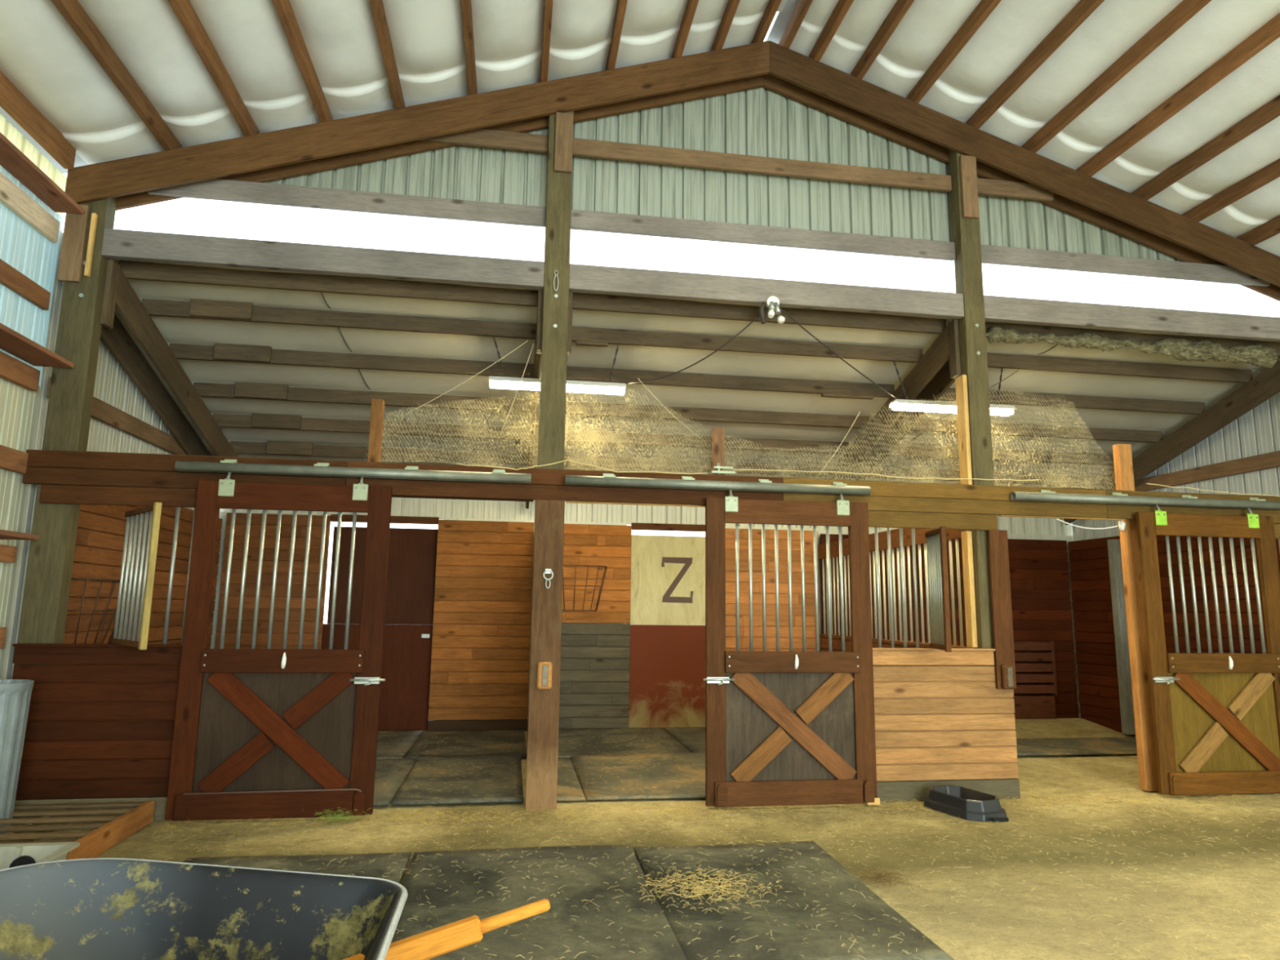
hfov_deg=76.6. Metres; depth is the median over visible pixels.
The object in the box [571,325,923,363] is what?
lean to purlin
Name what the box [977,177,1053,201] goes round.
wall girt
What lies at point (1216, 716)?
door
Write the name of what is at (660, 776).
mat
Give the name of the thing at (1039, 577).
planks
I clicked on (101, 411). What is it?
wall girt
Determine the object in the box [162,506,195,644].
grill
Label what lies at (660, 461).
netting
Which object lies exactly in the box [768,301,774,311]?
socket
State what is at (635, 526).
door frame
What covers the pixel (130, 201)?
rafter
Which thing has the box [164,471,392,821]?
door
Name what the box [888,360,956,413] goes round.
tube light
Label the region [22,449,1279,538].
header
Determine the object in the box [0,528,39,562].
wall girt
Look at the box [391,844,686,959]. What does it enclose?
rubber mat
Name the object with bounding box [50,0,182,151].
purlin
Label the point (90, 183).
rafter
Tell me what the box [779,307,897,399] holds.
power cord
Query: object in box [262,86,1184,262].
wall
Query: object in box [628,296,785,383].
light
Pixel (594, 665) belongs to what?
planks
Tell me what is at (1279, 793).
hay
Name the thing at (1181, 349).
insulation
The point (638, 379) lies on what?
strand
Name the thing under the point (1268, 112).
purlin
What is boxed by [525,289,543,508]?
rafter
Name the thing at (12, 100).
purlin
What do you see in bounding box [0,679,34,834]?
bin
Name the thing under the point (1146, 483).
twine
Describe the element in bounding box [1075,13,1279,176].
purlin
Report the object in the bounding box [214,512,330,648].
planks
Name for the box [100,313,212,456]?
rafter
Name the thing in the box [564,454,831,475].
lean to purlin
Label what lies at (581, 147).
beam
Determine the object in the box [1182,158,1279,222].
purlin
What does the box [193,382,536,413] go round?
lean to purlin
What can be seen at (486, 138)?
beam
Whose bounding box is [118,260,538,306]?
lean to purlin
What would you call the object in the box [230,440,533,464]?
lean to purlin
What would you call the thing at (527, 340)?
strand
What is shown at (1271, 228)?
roof purlin
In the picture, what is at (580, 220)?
beam
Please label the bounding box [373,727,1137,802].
hay
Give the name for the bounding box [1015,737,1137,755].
mat
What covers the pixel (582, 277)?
beam
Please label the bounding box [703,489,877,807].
door
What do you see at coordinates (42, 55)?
ceiling
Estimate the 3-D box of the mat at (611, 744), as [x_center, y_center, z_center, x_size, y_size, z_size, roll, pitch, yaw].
[-0.343,2.928,9.077,1.540,0.024,1.920,2,-9,-9]
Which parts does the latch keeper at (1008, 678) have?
strike plate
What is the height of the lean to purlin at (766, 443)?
0.140 m
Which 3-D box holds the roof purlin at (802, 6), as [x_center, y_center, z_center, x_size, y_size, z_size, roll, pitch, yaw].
[2.280,-4.957,1.506,0.058,0.140,12.630,2,-9,-9]
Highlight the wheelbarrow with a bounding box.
[0,857,550,959]
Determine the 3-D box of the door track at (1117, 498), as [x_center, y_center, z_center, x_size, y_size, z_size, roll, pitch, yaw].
[4.562,0.171,7.236,2.700,0.110,0.104,2,-9,-9]
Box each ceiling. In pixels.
[0,0,1279,256]
[110,258,1279,488]
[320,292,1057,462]
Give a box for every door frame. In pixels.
[330,514,439,524]
[631,522,705,532]
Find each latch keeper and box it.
[537,662,551,688]
[1000,664,1015,688]
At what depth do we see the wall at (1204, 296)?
9.32 m
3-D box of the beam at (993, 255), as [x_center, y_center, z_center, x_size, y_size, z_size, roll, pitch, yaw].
[4.681,-2.064,7.820,3.150,0.170,0.040,2,-9,-9]
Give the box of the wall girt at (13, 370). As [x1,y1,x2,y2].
[0,323,74,391]
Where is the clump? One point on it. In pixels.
(884, 876)
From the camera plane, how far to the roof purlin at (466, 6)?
6.30 m
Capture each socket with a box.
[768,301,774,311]
[773,302,781,315]
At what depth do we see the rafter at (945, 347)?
8.13 m
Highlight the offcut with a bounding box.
[866,797,879,804]
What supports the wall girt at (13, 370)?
attached to the wall at (113, 386)
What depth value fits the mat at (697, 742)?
9.42 m
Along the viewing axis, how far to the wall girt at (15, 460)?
5.75 m
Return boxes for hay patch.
[605,860,801,915]
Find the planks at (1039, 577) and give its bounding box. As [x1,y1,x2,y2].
[820,533,1079,718]
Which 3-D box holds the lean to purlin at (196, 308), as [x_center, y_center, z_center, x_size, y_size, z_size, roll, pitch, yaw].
[-2.610,-1.447,7.258,3.440,0.151,0.086,2,-9,-9]
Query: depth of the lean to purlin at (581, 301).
7.36 m
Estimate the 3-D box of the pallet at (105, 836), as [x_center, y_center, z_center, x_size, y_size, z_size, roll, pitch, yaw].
[-3.799,2.185,4.971,1.105,0.140,1.141,2,-9,-9]
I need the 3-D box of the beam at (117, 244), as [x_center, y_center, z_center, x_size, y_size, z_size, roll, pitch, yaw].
[-2.494,-1.780,6.562,3.415,0.220,0.070,2,-9,-9]
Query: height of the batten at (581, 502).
0.035 m
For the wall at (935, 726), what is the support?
on the floor
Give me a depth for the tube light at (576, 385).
7.49 m
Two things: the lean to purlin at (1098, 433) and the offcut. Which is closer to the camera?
the offcut
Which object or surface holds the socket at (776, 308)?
attached to the light at (772, 303)
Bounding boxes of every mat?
[182,851,411,883]
[373,759,416,805]
[376,730,422,759]
[391,752,523,804]
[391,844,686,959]
[404,729,526,759]
[556,758,585,800]
[557,727,692,758]
[571,752,705,799]
[634,840,954,959]
[662,727,705,753]
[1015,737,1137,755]
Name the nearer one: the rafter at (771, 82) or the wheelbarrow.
the wheelbarrow
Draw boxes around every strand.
[401,340,528,416]
[499,342,533,435]
[638,378,700,438]
[817,411,860,475]
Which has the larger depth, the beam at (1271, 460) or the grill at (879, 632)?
the beam at (1271, 460)
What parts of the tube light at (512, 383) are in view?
chain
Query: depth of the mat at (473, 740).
8.84 m
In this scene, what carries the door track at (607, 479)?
attached to the header
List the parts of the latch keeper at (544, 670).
strike plate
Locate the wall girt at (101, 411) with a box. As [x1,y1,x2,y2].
[46,376,186,454]
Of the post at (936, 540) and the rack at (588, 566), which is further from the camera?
the rack at (588, 566)
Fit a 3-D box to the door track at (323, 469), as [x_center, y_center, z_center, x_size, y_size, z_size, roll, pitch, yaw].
[-2.147,-0.074,6.216,2.600,0.110,0.104,2,-9,-9]
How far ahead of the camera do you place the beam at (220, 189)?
6.73 m
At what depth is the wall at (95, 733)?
5.72 m
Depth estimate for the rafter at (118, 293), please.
7.19 m
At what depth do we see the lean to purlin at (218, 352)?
7.82 m
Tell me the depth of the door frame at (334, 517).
10.11 m
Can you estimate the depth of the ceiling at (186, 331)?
8.39 m
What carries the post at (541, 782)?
on the floor
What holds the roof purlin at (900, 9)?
on the rafter at (787, 64)
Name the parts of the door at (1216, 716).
bolt rod, rail, rail, rail, panel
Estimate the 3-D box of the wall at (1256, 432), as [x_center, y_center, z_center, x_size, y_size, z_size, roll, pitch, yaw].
[6.505,0.935,9.689,0.037,4.338,3.800,2,-9,-9]
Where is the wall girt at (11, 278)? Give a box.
[0,258,50,310]
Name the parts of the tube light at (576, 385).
chain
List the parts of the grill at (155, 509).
rail, rail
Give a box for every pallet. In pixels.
[0,800,155,859]
[1013,640,1057,719]
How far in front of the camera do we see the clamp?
6.75 m
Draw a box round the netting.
[365,386,1115,489]
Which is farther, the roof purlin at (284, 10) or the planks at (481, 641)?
the planks at (481, 641)
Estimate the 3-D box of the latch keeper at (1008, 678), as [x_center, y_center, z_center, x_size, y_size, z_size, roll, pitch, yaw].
[3.072,1.641,6.760,0.110,0.200,0.050,2,-9,-9]
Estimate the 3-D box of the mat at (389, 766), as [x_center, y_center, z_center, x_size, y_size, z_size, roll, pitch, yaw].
[-3.232,2.534,6.803,2.440,0.024,1.850,2,-9,-9]
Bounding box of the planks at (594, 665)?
[558,524,631,728]
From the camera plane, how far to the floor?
5.26 m
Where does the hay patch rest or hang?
on the rubber mat at (824, 942)
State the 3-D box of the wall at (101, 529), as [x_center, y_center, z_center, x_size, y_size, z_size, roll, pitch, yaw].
[-4.773,1.417,7.753,0.042,2.496,3.718,2,-9,-9]
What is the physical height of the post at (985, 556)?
6.051 m
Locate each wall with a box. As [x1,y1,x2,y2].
[0,165,194,679]
[11,643,182,825]
[61,485,222,664]
[209,511,1080,728]
[219,477,1072,535]
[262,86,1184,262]
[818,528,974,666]
[872,648,1020,802]
[1067,535,1279,735]
[1071,370,1279,541]
[1148,281,1279,317]
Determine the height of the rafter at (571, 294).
1.424 m
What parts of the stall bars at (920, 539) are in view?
cap rail, plank panel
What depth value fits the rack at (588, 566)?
10.11 m
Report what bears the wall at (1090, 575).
on the floor
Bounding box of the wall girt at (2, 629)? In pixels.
[0,626,6,648]
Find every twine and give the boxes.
[455,459,707,474]
[722,469,1039,480]
[1146,483,1279,497]
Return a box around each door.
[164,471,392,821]
[321,526,438,730]
[628,534,705,728]
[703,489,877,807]
[1135,504,1279,795]
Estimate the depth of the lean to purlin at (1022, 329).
7.93 m
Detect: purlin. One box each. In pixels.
[0,71,75,169]
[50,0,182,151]
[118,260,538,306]
[141,298,536,339]
[168,0,260,136]
[168,342,538,378]
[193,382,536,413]
[213,413,534,439]
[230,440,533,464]
[272,0,333,122]
[368,0,405,108]
[461,0,477,95]
[540,0,552,82]
[564,429,848,453]
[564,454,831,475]
[565,400,869,428]
[566,365,894,399]
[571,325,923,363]
[572,293,946,333]
[605,0,627,70]
[671,0,698,58]
[710,0,740,51]
[751,0,782,44]
[778,0,813,48]
[808,0,853,61]
[850,0,914,79]
[867,466,1096,486]
[888,444,1114,465]
[906,0,1001,103]
[910,418,1162,442]
[937,387,1204,414]
[965,0,1104,128]
[985,322,1279,356]
[986,352,1253,382]
[1021,0,1211,152]
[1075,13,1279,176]
[1131,94,1279,199]
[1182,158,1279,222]
[1235,215,1279,245]
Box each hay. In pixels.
[136,792,1279,959]
[302,807,369,824]
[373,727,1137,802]
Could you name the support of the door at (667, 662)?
in the wall at (223, 515)
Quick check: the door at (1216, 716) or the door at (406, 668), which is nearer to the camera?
the door at (1216, 716)
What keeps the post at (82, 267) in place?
on the floor
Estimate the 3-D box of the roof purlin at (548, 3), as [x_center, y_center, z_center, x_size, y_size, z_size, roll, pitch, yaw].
[0.108,-4.437,1.082,0.058,0.140,12.630,2,-9,-9]
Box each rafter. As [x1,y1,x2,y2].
[65,40,769,204]
[100,258,237,457]
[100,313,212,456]
[115,75,764,210]
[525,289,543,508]
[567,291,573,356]
[763,74,1279,301]
[768,40,1279,286]
[825,319,960,479]
[845,359,959,480]
[1063,360,1279,524]
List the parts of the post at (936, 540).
rail, rail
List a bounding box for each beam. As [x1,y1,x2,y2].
[101,228,544,289]
[147,178,546,226]
[417,128,548,153]
[568,263,964,319]
[570,208,955,261]
[572,137,951,191]
[980,244,1270,286]
[983,295,1279,342]
[1133,450,1279,491]
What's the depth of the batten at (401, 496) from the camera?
6.41 m
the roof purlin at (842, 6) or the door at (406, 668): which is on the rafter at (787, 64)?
the roof purlin at (842, 6)
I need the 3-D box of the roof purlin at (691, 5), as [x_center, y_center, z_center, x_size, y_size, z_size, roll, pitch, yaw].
[1.279,-4.772,1.319,0.058,0.140,12.630,2,-9,-9]
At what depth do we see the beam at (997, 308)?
7.61 m
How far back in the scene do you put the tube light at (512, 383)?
7.39 m
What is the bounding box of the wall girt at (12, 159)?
[0,132,84,242]
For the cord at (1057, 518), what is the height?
0.086 m
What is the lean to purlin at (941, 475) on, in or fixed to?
attached to the ceiling at (186, 331)
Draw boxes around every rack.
[66,577,133,644]
[561,564,607,611]
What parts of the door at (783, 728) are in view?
bolt rod, rail, rail, panel, rail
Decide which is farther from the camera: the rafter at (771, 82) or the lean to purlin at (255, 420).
the lean to purlin at (255, 420)
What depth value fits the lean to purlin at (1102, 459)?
10.15 m
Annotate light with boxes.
[488,336,540,390]
[566,343,626,395]
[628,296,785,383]
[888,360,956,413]
[989,367,1017,416]
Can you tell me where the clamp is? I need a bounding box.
[711,462,735,475]
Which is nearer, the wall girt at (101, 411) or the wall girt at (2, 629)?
the wall girt at (2, 629)
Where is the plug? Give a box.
[1118,520,1125,530]
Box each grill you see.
[111,502,162,649]
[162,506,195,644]
[874,527,919,648]
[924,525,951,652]
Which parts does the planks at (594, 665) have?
grey plank panel, plank panel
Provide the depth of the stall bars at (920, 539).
8.71 m
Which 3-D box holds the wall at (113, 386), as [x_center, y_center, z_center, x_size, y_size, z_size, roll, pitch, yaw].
[-3.910,-0.512,1.768,0.037,4.473,16.500,2,-9,-9]
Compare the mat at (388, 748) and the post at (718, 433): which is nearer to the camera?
the post at (718, 433)
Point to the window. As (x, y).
(7, 130)
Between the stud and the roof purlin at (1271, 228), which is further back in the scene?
the stud
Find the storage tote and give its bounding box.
[0,841,79,870]
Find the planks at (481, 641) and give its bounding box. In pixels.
[427,520,533,730]
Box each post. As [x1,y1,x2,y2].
[13,196,117,664]
[367,398,384,462]
[524,111,573,810]
[712,426,724,475]
[948,149,1016,688]
[1112,444,1158,791]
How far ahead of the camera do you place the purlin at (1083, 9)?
6.73 m
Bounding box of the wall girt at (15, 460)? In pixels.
[0,444,28,473]
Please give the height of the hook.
0.189 m
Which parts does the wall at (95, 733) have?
sill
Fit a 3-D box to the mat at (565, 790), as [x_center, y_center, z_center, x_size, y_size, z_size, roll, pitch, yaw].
[-0.682,2.616,7.126,0.261,0.024,1.680,2,-9,-9]
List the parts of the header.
plate, plate, plate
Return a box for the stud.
[1106,538,1135,734]
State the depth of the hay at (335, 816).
5.67 m
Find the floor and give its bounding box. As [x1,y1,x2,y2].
[11,716,1279,959]
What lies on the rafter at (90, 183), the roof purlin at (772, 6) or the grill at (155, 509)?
the roof purlin at (772, 6)
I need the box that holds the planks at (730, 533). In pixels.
[724,528,820,651]
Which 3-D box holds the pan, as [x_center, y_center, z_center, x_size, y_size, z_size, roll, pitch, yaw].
[2.495,2.460,6.186,0.395,0.129,0.678,4,-10,-22]
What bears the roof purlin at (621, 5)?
on the rafter at (90, 183)
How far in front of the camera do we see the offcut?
6.34 m
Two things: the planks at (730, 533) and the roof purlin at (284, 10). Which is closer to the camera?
the roof purlin at (284, 10)
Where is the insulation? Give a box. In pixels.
[986,325,1277,368]
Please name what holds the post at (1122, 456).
on the floor
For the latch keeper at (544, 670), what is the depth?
6.20 m
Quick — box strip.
[777,0,786,12]
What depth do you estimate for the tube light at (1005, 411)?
8.11 m
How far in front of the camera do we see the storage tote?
3.82 m
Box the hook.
[553,270,559,291]
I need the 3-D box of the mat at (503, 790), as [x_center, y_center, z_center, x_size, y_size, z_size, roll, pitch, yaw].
[-1.527,2.574,7.063,0.991,0.067,1.804,2,-9,-9]
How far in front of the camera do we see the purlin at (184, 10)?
5.72 m
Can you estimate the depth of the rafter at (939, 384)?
8.82 m
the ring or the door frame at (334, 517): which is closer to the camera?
the ring
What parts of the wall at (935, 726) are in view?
sill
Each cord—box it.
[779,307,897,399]
[1057,518,1118,528]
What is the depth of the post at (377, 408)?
6.42 m
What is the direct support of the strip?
attached to the ceiling at (42, 55)
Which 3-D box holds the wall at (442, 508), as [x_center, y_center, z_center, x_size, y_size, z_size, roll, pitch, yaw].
[0.537,0.290,10.875,11.550,0.670,0.036,2,-9,-9]
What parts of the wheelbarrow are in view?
handle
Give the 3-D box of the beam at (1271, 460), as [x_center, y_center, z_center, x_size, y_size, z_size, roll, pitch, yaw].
[6.465,-0.013,9.805,0.045,0.160,3.750,2,-9,-9]
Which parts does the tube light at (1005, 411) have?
chain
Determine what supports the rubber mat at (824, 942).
on the floor
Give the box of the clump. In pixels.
[843,864,925,889]
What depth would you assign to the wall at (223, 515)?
10.87 m
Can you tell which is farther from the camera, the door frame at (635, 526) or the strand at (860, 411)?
the door frame at (635, 526)
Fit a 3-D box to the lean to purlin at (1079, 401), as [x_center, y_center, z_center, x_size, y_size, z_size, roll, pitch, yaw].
[4.663,-0.881,8.985,3.590,0.140,0.042,2,-9,-9]
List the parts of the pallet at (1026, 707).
board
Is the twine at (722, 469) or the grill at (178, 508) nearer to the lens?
the grill at (178, 508)
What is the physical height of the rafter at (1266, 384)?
1.424 m
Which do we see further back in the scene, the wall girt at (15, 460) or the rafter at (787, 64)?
the rafter at (787, 64)
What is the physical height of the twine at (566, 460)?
0.100 m
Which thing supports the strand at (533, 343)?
attached to the rafter at (540, 308)
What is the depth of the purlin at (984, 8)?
6.88 m
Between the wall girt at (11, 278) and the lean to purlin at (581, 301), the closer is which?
the wall girt at (11, 278)
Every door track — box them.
[174,458,531,483]
[564,473,871,495]
[1010,489,1279,510]
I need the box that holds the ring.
[542,568,553,588]
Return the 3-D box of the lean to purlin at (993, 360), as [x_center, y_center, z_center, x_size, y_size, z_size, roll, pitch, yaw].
[4.762,-1.170,8.400,3.590,0.140,0.042,2,-9,-9]
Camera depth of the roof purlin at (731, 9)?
7.03 m
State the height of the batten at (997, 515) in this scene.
0.035 m
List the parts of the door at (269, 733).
rail, panel, rail, rail, bolt rod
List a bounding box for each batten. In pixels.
[391,495,533,502]
[565,501,705,506]
[997,515,1125,519]
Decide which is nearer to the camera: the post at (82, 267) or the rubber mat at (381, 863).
the rubber mat at (381, 863)
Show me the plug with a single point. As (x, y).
(1122, 524)
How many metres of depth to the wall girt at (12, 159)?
5.78 m
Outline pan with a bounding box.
[923,785,1008,822]
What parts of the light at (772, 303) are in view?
power cord, bulb, bulb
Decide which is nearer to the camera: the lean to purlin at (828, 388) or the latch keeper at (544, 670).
the latch keeper at (544, 670)
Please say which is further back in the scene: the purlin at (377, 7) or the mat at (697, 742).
the mat at (697, 742)
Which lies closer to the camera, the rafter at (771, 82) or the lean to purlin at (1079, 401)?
the rafter at (771, 82)
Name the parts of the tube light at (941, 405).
chain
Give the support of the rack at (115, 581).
attached to the wall at (101, 529)
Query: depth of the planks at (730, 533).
10.70 m
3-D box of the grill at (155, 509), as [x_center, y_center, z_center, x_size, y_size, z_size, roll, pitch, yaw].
[-3.498,0.666,5.619,0.736,0.970,0.040,-8,-12,44]
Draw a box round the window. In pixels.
[0,113,66,217]
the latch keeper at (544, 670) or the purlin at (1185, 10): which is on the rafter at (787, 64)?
the purlin at (1185, 10)

